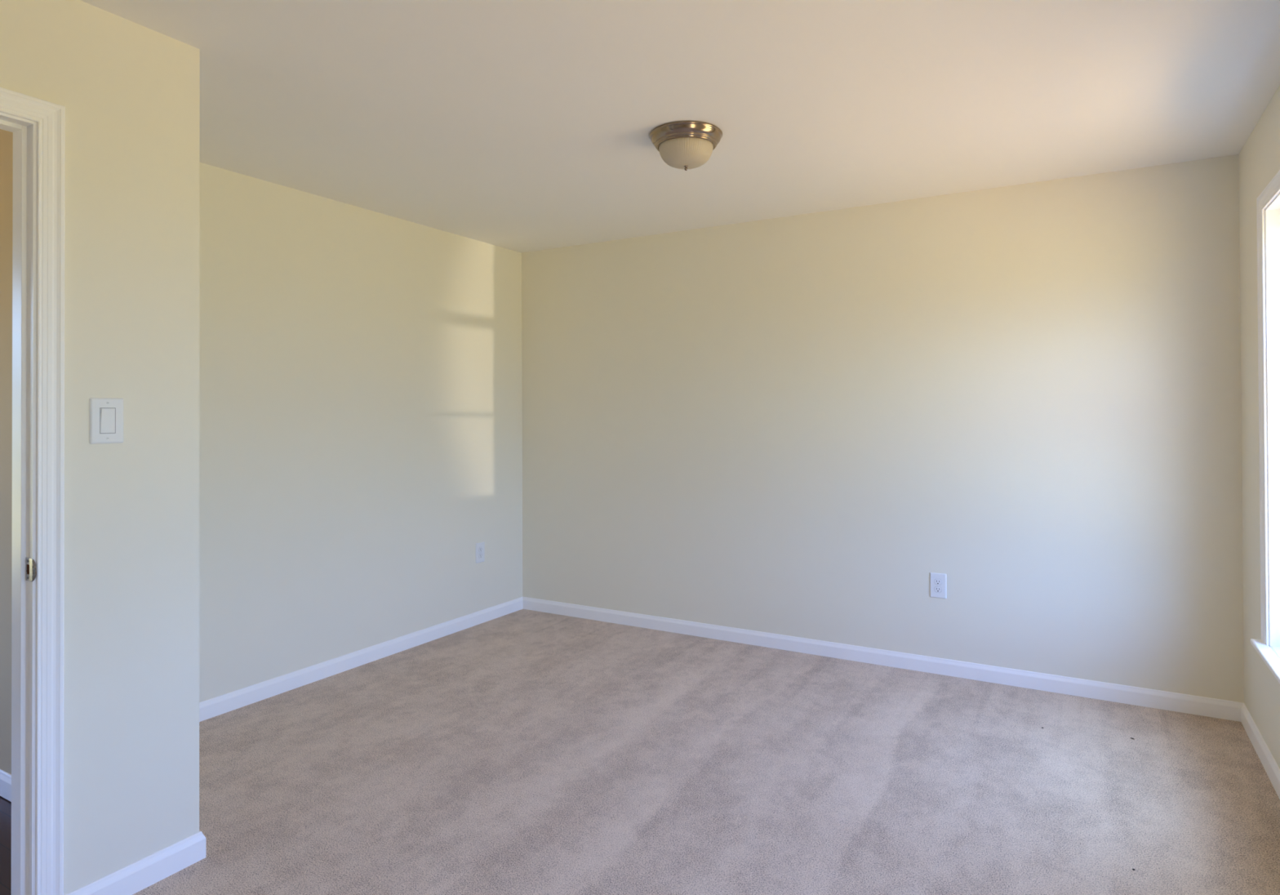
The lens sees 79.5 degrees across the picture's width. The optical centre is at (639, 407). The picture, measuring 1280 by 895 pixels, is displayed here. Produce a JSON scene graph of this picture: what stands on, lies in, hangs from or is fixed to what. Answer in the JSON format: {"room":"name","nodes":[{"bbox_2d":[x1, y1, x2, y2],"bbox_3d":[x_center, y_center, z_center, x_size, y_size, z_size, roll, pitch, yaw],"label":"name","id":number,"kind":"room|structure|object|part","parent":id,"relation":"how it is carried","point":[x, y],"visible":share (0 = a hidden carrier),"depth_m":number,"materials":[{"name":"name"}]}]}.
{"room":"empty bedroom","nodes":[
{"label":"empty bedroom","id":0,"kind":"room"},
{"bbox_2d":[0,128,13,774],"bbox_3d":[-2.551,0.143,2.904,2.470,2.440,0.012,0,-1,30],"label":"wall","id":1,"kind":"structure","parent":0,"point":[6,136],"depth_m":2.72,"materials":[{"name":"paint"}]},
{"bbox_2d":[0,768,11,801],"bbox_3d":[-2.553,1.323,2.884,2.470,0.080,0.013,0,-1,30],"label":"baseboard","id":2,"kind":"structure","parent":1,"relation":"attached to","point":[5,777],"depth_m":2.68,"materials":[{"name":"white wood"}]},
{"bbox_2d":[0,0,205,894],"bbox_3d":[-2.133,0.127,1.037,0.128,2.440,3.053,0,-1,30],"label":"wall","id":3,"kind":"structure","parent":0,"point":[129,91],"depth_m":2.15,"materials":[{"name":"beige paint"}]},
{"bbox_2d":[0,87,65,894],"bbox_3d":[-1.783,0.281,1.650,0.149,2.138,0.892,0,-1,30],"label":"door frame","id":4,"kind":"structure","parent":3,"relation":"in","point":[37,126],"depth_m":1.97,"materials":[{"name":"white wood"}]},
{"bbox_3d":[-1.556,0.412,1.959,0.033,0.058,0.001,0,-1,30],"label":"strike plate","id":5,"kind":"part","parent":4,"relation":"part of","materials":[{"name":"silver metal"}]},
{"bbox_2d":[88,397,123,444],"bbox_3d":[-1.452,0.035,2.098,0.011,0.124,0.084,0,-1,30],"label":"light switch","id":6,"kind":"object","parent":3,"relation":"attached to","point":[106,414],"visible":1,"depth_m":2.09,"materials":[{"name":"white plastic"}]},
{"bbox_2d":[199,162,522,702],"bbox_3d":[-1.593,0.148,4.046,0.115,2.440,2.926,0,-1,30],"label":"wall","id":7,"kind":"structure","parent":0,"point":[361,381],"depth_m":4.01,"materials":[{"name":"beige paint"}]},
{"bbox_2d":[199,596,523,721],"bbox_3d":[-1.508,1.328,4.050,0.013,0.080,2.823,0,-1,30],"label":"baseboard","id":8,"kind":"structure","parent":7,"relation":"attached to","point":[213,707],"depth_m":3.99,"materials":[{"name":"white wood"}]},
{"bbox_2d":[475,542,484,563],"bbox_3d":[-1.018,0.923,4.905,0.008,0.126,0.080,0,-1,30],"label":"power outlet","id":9,"kind":"object","parent":7,"relation":"attached to","point":[480,547],"visible":1,"depth_m":4.90,"materials":[{"name":"white plastic"}]},
{"bbox_2d":[0,608,1279,894],"bbox_3d":[-1.224,1.377,2.127,5.756,0.050,6.093,0,-1,30],"label":"floor","id":10,"kind":"structure","parent":0,"point":[522,751],"depth_m":2.77,"materials":[{"name":"grey carpet"}]},
{"bbox_2d":[80,0,1279,253],"bbox_3d":[-0.565,-1.153,1.758,4.209,0.120,6.093,0,-1,30],"label":"ceiling","id":11,"kind":"structure","parent":0,"point":[520,126],"depth_m":2.70,"materials":[{"name":"paint"}]},
{"bbox_2d":[648,120,722,170],"bbox_3d":[0.182,-1.014,3.054,0.290,0.144,0.290,0,0,-25],"label":"ceiling light","id":12,"kind":"object","parent":11,"relation":"attached to","point":[682,144],"visible":1,"depth_m":2.97,"materials":[{"name":"white glass"}]},
{"bbox_3d":[0.183,-0.999,3.054,0.217,0.080,0.217,0,-1,30],"label":"lamp shade","id":13,"kind":"part","parent":12,"relation":"part of","materials":[{"name":"white glass"}]},
{"bbox_2d":[521,154,1244,702],"bbox_3d":[0.940,0.140,4.334,4.209,2.440,0.115,0,-1,30],"label":"wall","id":14,"kind":"structure","parent":0,"point":[1027,396],"depth_m":3.96,"materials":[{"name":"beige paint"}]},
{"bbox_2d":[522,596,1243,721],"bbox_3d":[0.891,1.320,4.282,3.929,0.080,0.013,0,-1,30],"label":"baseboard","id":15,"kind":"structure","parent":14,"relation":"attached to","point":[1135,695],"depth_m":3.95,"materials":[{"name":"white wood"}]},
{"bbox_2d":[929,572,946,598],"bbox_3d":[1.520,0.907,3.922,0.080,0.126,0.008,0,-1,30],"label":"power outlet","id":16,"kind":"object","parent":14,"relation":"attached to","point":[938,584],"visible":1,"depth_m":3.92,"materials":[{"name":"white plastic"}]},
{"bbox_2d":[934,586,941,592],"bbox_3d":[1.518,0.926,3.919,0.034,0.028,0.002,0,-1,30],"label":"socket","id":17,"kind":"object","parent":16,"relation":"attached to","point":[937,588],"depth_m":3.92,"materials":[{"name":"white plastic"}]},
{"bbox_2d":[934,578,941,584],"bbox_3d":[1.518,0.888,3.920,0.034,0.028,0.002,0,-1,30],"label":"socket","id":18,"kind":"object","parent":16,"relation":"attached to","point":[937,581],"depth_m":3.92,"materials":[{"name":"white plastic"}]},
{"bbox_2d":[1238,84,1279,768],"bbox_3d":[1.188,0.112,0.734,0.165,2.440,5.863,0,-1,30],"label":"wall","id":19,"kind":"structure","parent":0,"point":[1259,158],"depth_m":3.08,"materials":[{"name":"beige paint"}]},
{"bbox_2d":[1240,702,1279,799],"bbox_3d":[1.116,1.293,0.769,0.013,0.080,5.863,0,-1,30],"label":"baseboard","id":20,"kind":"structure","parent":19,"relation":"attached to","point":[1265,756],"depth_m":2.92,"materials":[{"name":"white wood"}]},
{"bbox_2d":[1249,169,1279,683],"bbox_3d":[2.139,0.050,2.417,0.210,1.683,1.068,0,-1,30],"label":"window","id":21,"kind":"structure","parent":19,"relation":"in","point":[1268,202],"depth_m":2.82,"materials":[{"name":"clear glass"}]}
]}

